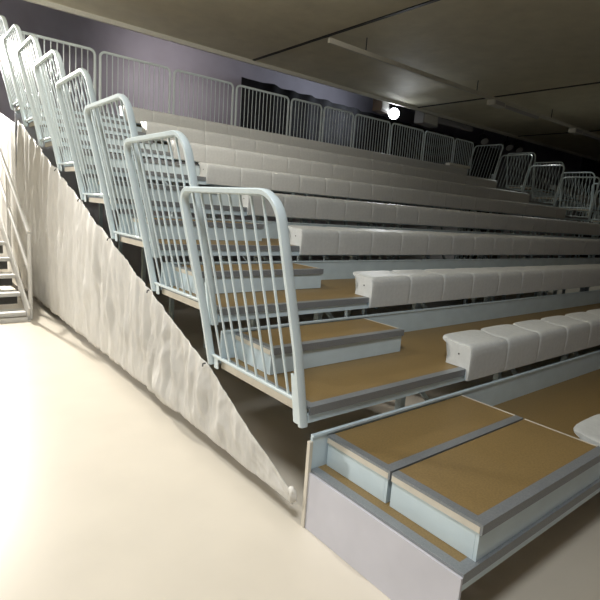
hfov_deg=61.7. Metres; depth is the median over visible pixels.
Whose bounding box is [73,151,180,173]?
step
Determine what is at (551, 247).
seat
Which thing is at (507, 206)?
seat
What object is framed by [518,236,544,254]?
seat
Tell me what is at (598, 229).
seat
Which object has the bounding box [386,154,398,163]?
seat
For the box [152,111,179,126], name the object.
seat
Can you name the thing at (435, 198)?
seat
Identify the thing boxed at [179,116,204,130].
seat
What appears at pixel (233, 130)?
seat
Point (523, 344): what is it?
seat
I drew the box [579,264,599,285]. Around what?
seat
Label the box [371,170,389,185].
seat
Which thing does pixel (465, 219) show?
seat
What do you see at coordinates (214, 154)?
seat
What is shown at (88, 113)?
railing
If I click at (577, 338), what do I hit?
seat
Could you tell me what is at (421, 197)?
seat
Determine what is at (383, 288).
seat
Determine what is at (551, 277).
seat
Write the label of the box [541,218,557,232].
seat
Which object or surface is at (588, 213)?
railing
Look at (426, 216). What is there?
seat
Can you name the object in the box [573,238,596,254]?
seat
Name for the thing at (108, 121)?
step
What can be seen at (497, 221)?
seat
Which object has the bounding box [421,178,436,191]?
seat
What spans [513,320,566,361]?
seat
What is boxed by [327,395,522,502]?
step
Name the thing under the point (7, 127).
cloth
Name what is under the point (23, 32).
railing
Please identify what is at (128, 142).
railing
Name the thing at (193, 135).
seat
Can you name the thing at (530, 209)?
seat
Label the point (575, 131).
pendant light
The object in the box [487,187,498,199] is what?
seat
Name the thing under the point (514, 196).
seat
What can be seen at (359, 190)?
seat
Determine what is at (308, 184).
seat
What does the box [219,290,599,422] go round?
platform
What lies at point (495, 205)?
seat
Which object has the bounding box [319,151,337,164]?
seat
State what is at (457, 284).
seat
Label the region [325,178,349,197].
seat
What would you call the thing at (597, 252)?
seat
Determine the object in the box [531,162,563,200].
railing
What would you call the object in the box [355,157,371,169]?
seat
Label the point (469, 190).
seat
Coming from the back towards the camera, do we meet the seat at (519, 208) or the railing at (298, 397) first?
the seat at (519, 208)
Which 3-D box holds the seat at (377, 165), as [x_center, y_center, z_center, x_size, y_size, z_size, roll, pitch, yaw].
[1.631,-2.895,10.877,0.490,0.269,0.284,-4,13,-39]
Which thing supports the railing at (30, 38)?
attached to the platform at (47, 143)
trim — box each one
[24,0,599,161]
[253,0,439,60]
[417,82,599,107]
[518,130,599,136]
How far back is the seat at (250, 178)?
6.64 m
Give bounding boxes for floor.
[0,255,599,599]
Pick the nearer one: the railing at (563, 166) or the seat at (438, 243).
the seat at (438, 243)
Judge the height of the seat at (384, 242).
0.269 m
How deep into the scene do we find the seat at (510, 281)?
5.54 m
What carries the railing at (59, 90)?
attached to the platform at (235, 198)
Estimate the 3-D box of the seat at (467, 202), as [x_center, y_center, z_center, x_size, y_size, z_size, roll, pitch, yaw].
[3.176,-1.919,9.822,0.490,0.269,0.284,-4,13,-39]
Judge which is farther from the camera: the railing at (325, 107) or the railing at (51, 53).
the railing at (325, 107)
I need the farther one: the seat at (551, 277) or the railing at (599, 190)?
the railing at (599, 190)
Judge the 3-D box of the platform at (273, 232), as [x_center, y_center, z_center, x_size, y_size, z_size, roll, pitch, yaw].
[3.491,-0.330,8.390,12.650,1.518,0.948,-4,13,-39]
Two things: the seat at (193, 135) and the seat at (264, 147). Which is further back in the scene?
the seat at (264, 147)
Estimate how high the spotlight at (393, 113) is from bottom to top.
0.461 m
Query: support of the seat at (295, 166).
attached to the platform at (47, 143)
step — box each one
[40,109,128,128]
[59,128,152,148]
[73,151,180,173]
[98,180,216,204]
[130,217,263,240]
[174,263,323,293]
[235,318,403,374]
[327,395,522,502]
[390,419,599,561]
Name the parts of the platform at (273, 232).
edge trim, support post, support post, support post, support post, support post, support post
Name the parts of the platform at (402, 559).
corner post, panel, edge trim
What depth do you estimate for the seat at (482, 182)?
13.22 m
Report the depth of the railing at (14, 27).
7.02 m
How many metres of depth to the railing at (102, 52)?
9.27 m
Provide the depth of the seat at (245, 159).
7.64 m
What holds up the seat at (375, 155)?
attached to the platform at (132, 253)
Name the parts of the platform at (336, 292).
edge trim, support post, support post, support post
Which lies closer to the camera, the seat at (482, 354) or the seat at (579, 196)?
the seat at (482, 354)
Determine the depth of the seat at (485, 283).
5.23 m
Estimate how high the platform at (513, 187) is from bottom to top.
2.984 m
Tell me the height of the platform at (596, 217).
2.182 m
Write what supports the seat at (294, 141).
attached to the platform at (132, 253)
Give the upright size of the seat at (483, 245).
0.269 m
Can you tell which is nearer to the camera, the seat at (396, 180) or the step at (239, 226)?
the step at (239, 226)
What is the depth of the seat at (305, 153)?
9.54 m
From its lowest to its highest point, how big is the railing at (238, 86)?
1.231 m
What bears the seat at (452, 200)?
attached to the platform at (201, 180)
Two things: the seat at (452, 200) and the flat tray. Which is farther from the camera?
the flat tray
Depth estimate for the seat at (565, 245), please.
8.35 m
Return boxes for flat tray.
[445,163,469,168]
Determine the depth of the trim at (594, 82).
13.47 m
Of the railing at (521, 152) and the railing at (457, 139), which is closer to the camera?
the railing at (457, 139)
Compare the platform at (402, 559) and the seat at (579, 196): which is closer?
the platform at (402, 559)
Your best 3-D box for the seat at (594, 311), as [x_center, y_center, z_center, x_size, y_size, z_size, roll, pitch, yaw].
[3.198,0.256,5.261,0.490,0.269,0.284,-4,13,-39]
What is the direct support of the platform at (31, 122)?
on the floor
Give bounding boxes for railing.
[0,15,26,109]
[2,24,41,126]
[15,31,95,106]
[16,35,61,146]
[34,49,86,173]
[55,68,116,209]
[84,93,159,257]
[99,51,170,114]
[123,130,218,324]
[172,69,233,124]
[180,186,307,427]
[234,85,289,134]
[289,98,321,140]
[321,106,353,146]
[352,114,390,153]
[389,123,423,159]
[422,131,453,164]
[452,138,473,174]
[467,144,503,179]
[494,154,532,192]
[506,152,535,189]
[522,165,564,206]
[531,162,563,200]
[554,177,599,221]
[559,172,594,210]
[588,190,599,223]
[590,183,599,221]
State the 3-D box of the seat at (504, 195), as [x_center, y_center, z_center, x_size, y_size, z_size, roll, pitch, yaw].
[4.896,-2.589,12.341,0.490,0.269,0.284,-4,13,-39]
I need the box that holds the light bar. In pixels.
[438,118,472,131]
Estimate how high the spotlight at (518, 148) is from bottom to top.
0.665 m
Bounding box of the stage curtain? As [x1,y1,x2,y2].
[239,77,498,257]
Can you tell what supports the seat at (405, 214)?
attached to the platform at (235, 198)
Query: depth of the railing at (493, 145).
15.64 m
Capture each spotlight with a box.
[372,99,388,113]
[388,104,399,118]
[414,110,438,127]
[479,129,488,144]
[504,136,512,150]
[514,139,522,152]
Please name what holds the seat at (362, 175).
attached to the platform at (47, 143)
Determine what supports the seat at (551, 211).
attached to the platform at (201, 180)
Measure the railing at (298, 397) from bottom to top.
1.205 m
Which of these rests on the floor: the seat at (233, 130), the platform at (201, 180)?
the platform at (201, 180)
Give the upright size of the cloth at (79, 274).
2.633 m
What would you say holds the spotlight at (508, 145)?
hanging from the lighting truss
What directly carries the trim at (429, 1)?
attached to the ceiling
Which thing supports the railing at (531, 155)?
attached to the platform at (31, 122)
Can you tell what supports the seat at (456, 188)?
attached to the platform at (47, 143)
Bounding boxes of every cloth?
[0,113,19,285]
[16,121,296,504]
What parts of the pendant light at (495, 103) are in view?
plate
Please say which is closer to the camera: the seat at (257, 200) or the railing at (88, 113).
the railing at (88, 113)
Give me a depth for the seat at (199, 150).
7.07 m
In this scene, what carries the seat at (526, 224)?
attached to the platform at (235, 198)
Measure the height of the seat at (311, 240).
0.269 m
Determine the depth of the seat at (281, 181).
6.95 m
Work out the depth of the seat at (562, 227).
10.26 m
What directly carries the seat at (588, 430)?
attached to the platform at (402, 559)
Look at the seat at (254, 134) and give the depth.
9.92 m
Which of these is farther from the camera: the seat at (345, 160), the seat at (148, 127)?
the seat at (345, 160)
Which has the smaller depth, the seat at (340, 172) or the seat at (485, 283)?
the seat at (485, 283)
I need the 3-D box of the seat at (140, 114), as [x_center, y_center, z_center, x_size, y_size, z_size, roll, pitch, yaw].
[-2.784,-3.118,8.494,0.494,0.269,0.284,-4,13,-39]
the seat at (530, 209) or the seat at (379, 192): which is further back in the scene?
the seat at (530, 209)
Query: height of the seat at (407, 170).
0.269 m
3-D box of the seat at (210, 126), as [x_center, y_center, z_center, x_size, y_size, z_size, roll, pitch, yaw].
[-1.633,-3.202,9.414,0.490,0.269,0.284,-4,13,-39]
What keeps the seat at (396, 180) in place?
attached to the platform at (47, 143)
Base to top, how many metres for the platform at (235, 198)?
1.850 m
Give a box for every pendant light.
[487,99,538,118]
[568,128,599,140]
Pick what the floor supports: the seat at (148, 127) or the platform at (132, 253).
the platform at (132, 253)
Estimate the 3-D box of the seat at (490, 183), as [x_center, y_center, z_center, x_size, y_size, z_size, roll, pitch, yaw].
[5.082,-3.146,13.634,0.490,0.269,0.284,-4,13,-39]
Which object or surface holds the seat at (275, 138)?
attached to the platform at (132, 253)
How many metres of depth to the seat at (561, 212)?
12.16 m
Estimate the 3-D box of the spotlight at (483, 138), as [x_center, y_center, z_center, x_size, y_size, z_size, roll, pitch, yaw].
[7.037,-6.269,19.174,0.317,0.665,0.418,4,10,-1]
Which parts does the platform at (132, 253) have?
support post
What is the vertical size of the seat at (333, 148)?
0.269 m
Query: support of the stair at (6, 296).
on the floor
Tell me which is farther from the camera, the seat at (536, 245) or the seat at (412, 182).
the seat at (412, 182)
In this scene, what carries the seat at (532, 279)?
attached to the platform at (336, 292)
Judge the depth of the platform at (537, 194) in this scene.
17.29 m
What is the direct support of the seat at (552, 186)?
attached to the platform at (513, 187)
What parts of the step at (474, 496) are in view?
panel, edge trim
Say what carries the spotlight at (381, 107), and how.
hanging from the lighting truss
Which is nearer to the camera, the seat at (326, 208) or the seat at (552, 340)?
the seat at (552, 340)
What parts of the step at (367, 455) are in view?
panel, edge trim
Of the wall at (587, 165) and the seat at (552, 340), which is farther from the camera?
the wall at (587, 165)
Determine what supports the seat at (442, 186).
attached to the platform at (47, 143)
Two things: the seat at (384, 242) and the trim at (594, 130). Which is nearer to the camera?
the seat at (384, 242)
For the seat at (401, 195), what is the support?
attached to the platform at (201, 180)
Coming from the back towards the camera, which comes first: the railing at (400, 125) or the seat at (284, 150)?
the railing at (400, 125)
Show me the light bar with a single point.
(442, 121)
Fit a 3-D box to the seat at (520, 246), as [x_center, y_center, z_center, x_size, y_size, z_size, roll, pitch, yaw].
[3.187,-0.832,7.541,0.490,0.269,0.284,-4,13,-39]
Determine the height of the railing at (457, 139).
1.231 m
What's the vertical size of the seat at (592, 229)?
0.269 m
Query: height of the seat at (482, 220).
0.269 m
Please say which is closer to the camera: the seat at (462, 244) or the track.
the seat at (462, 244)
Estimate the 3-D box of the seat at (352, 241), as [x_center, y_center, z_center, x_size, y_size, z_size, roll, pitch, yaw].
[0.503,-0.637,5.397,0.490,0.269,0.284,-4,13,-39]
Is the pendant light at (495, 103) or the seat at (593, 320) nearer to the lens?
the seat at (593, 320)
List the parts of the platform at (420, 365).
edge trim, support post, support post, support post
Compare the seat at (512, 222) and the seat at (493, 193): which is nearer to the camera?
the seat at (512, 222)
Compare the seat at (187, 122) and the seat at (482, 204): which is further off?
the seat at (482, 204)
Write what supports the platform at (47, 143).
on the floor
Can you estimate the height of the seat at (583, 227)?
0.269 m
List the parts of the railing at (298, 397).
mounting plate, mounting plate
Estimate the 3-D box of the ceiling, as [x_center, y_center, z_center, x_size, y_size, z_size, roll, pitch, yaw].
[9.754,-4.796,10.054,39.000,0.250,17.200,-4,13,-39]
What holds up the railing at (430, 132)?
attached to the platform at (132, 253)
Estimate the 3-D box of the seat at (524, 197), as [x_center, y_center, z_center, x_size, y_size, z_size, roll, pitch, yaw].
[5.662,-2.644,12.954,0.490,0.269,0.284,-4,13,-39]
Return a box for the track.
[328,37,599,137]
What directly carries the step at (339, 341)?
on the platform at (420, 365)
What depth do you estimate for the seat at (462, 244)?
6.52 m
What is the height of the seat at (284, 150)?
0.269 m
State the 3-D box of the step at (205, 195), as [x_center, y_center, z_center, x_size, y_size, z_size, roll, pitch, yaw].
[-1.568,-1.198,5.640,1.235,0.172,0.418,-4,13,-39]
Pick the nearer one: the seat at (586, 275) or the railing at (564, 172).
the seat at (586, 275)
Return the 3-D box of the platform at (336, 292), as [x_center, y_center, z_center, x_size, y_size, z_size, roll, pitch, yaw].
[4.084,0.009,7.680,12.650,1.187,0.948,-4,13,-39]
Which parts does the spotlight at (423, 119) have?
plate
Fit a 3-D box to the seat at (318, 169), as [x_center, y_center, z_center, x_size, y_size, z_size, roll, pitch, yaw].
[0.295,-2.254,8.665,0.490,0.269,0.284,-4,13,-39]
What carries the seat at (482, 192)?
attached to the platform at (47, 143)
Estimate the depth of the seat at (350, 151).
11.45 m
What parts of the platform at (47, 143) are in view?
support post, support post, support post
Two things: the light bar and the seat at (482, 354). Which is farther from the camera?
the light bar
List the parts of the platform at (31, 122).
support post, support post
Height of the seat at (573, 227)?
0.269 m
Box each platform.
[15,101,492,283]
[28,109,520,260]
[44,127,552,285]
[63,150,587,320]
[88,178,599,347]
[119,214,599,326]
[161,258,599,322]
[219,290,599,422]
[301,350,599,599]
[500,186,597,258]
[534,191,599,257]
[562,202,599,257]
[592,214,599,221]
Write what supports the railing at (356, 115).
attached to the platform at (132, 253)
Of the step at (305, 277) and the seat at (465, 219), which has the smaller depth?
the step at (305, 277)
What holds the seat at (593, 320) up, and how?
attached to the platform at (420, 365)
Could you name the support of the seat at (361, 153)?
attached to the platform at (132, 253)
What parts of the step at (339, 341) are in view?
panel, edge trim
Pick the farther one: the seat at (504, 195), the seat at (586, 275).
the seat at (504, 195)
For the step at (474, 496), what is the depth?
2.34 m
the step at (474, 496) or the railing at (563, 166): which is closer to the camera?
the step at (474, 496)
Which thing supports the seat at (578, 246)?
attached to the platform at (273, 232)
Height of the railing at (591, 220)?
1.205 m
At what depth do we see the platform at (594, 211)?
16.65 m
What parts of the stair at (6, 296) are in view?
post, rail, handrail, post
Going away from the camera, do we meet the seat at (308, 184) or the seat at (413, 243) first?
the seat at (413, 243)
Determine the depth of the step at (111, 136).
6.87 m
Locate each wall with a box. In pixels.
[0,0,581,232]
[571,157,599,257]
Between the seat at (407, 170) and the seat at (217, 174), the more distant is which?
the seat at (407, 170)
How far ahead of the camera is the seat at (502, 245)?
7.13 m
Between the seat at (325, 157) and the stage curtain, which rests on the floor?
the stage curtain
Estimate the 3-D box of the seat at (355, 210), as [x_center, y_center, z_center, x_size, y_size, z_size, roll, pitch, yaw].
[0.690,-1.194,6.691,0.490,0.269,0.284,-4,13,-39]
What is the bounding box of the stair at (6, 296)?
[0,147,32,322]
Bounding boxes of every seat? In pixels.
[119,105,152,123]
[141,121,176,140]
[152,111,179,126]
[167,140,205,162]
[176,126,204,144]
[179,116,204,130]
[198,162,240,186]
[204,120,227,134]
[205,131,230,147]
[205,145,235,165]
[228,125,249,138]
[231,136,255,151]
[235,149,262,169]
[239,194,283,215]
[240,167,271,189]
[250,129,270,141]
[255,140,277,155]
[262,154,287,172]
[270,133,289,144]
[271,171,299,192]
[274,193,316,218]
[278,144,299,158]
[287,157,310,175]
[288,225,338,254]
[290,136,307,147]
[297,174,325,194]
[299,147,319,161]
[306,196,345,219]
[308,140,325,150]
[311,161,332,178]
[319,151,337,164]
[325,143,341,153]
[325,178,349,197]
[325,227,371,254]
[332,164,352,180]
[335,199,371,221]
[338,154,355,166]
[342,146,357,156]
[349,181,371,199]
[352,167,371,183]
[353,271,410,307]
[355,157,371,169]
[357,149,371,159]
[359,228,401,254]
[361,201,396,222]
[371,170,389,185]
[371,184,392,201]
[372,151,385,161]
[372,160,387,171]
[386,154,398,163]
[387,162,402,173]
[389,173,406,187]
[389,204,418,224]
[389,230,428,254]
[391,186,411,203]
[392,270,443,303]
[399,156,411,165]
[402,165,416,176]
[406,175,421,189]
[410,189,428,204]
[411,206,438,225]
[415,231,452,254]
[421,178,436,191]
[425,269,472,300]
[428,191,445,206]
[433,208,457,226]
[436,180,450,193]
[439,232,474,254]
[443,330,507,380]
[445,193,460,207]
[447,209,474,227]
[450,182,463,194]
[455,268,498,297]
[460,195,475,209]
[461,233,494,254]
[463,184,475,196]
[465,211,491,228]
[475,186,487,197]
[475,197,489,210]
[476,177,486,186]
[481,212,506,229]
[481,234,512,254]
[481,267,521,294]
[481,324,539,370]
[486,179,496,188]
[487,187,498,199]
[488,199,501,211]
[498,189,509,200]
[498,214,520,229]
[500,235,529,254]
[501,200,513,213]
[504,266,542,292]
[509,191,519,201]
[510,215,533,230]
[513,202,525,214]
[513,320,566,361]
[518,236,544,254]
[519,192,529,202]
[523,216,545,231]
[525,203,536,215]
[525,266,561,290]
[532,236,558,254]
[535,205,546,216]
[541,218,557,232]
[541,315,589,354]
[545,265,578,289]
[546,206,556,217]
[547,237,572,254]
[550,185,559,192]
[552,219,568,232]
[555,207,565,218]
[561,265,594,287]
[563,220,578,233]
[563,238,584,254]
[565,312,599,347]
[573,221,588,233]
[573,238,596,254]
[573,414,599,446]
[576,195,588,202]
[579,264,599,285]
[584,222,597,234]
[586,309,599,315]
[587,239,599,254]
[588,222,599,234]
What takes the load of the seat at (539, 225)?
attached to the platform at (235, 198)
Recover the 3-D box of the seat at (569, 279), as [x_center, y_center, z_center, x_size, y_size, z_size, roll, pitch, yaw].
[3.384,-0.302,6.554,0.490,0.269,0.284,-4,13,-39]
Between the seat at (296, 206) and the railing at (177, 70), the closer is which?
the seat at (296, 206)
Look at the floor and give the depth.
2.90 m
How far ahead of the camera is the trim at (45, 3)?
12.24 m
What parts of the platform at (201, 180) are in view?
support post, support post, support post, support post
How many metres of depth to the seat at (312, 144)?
10.83 m
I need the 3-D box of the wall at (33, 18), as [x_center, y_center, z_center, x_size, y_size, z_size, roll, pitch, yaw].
[2.078,-4.877,19.653,39.000,6.263,0.200,-4,13,-39]
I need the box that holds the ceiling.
[46,0,599,159]
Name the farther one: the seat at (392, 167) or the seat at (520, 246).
the seat at (392, 167)
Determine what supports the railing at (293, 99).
attached to the platform at (132, 253)
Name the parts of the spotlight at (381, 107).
plate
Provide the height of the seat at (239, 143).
0.269 m
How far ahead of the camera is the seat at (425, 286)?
4.62 m
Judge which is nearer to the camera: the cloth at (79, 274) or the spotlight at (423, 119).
the cloth at (79, 274)
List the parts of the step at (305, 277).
edge trim, panel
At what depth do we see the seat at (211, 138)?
8.31 m
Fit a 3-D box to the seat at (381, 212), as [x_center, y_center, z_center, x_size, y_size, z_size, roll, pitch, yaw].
[1.073,-1.222,6.997,0.490,0.269,0.284,-4,13,-39]
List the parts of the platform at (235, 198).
support post, support post, support post, support post, support post, support post, support post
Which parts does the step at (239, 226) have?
panel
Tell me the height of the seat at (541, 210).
0.269 m
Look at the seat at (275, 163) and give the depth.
7.94 m
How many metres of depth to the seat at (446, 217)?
7.81 m
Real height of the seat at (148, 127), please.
0.269 m
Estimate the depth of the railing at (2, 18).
7.73 m
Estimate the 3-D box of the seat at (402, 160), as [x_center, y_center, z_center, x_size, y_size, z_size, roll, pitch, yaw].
[2.584,-3.509,12.784,0.490,0.269,0.284,-4,13,-39]
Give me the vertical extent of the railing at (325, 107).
1.231 m
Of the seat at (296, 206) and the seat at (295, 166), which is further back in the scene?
the seat at (295, 166)

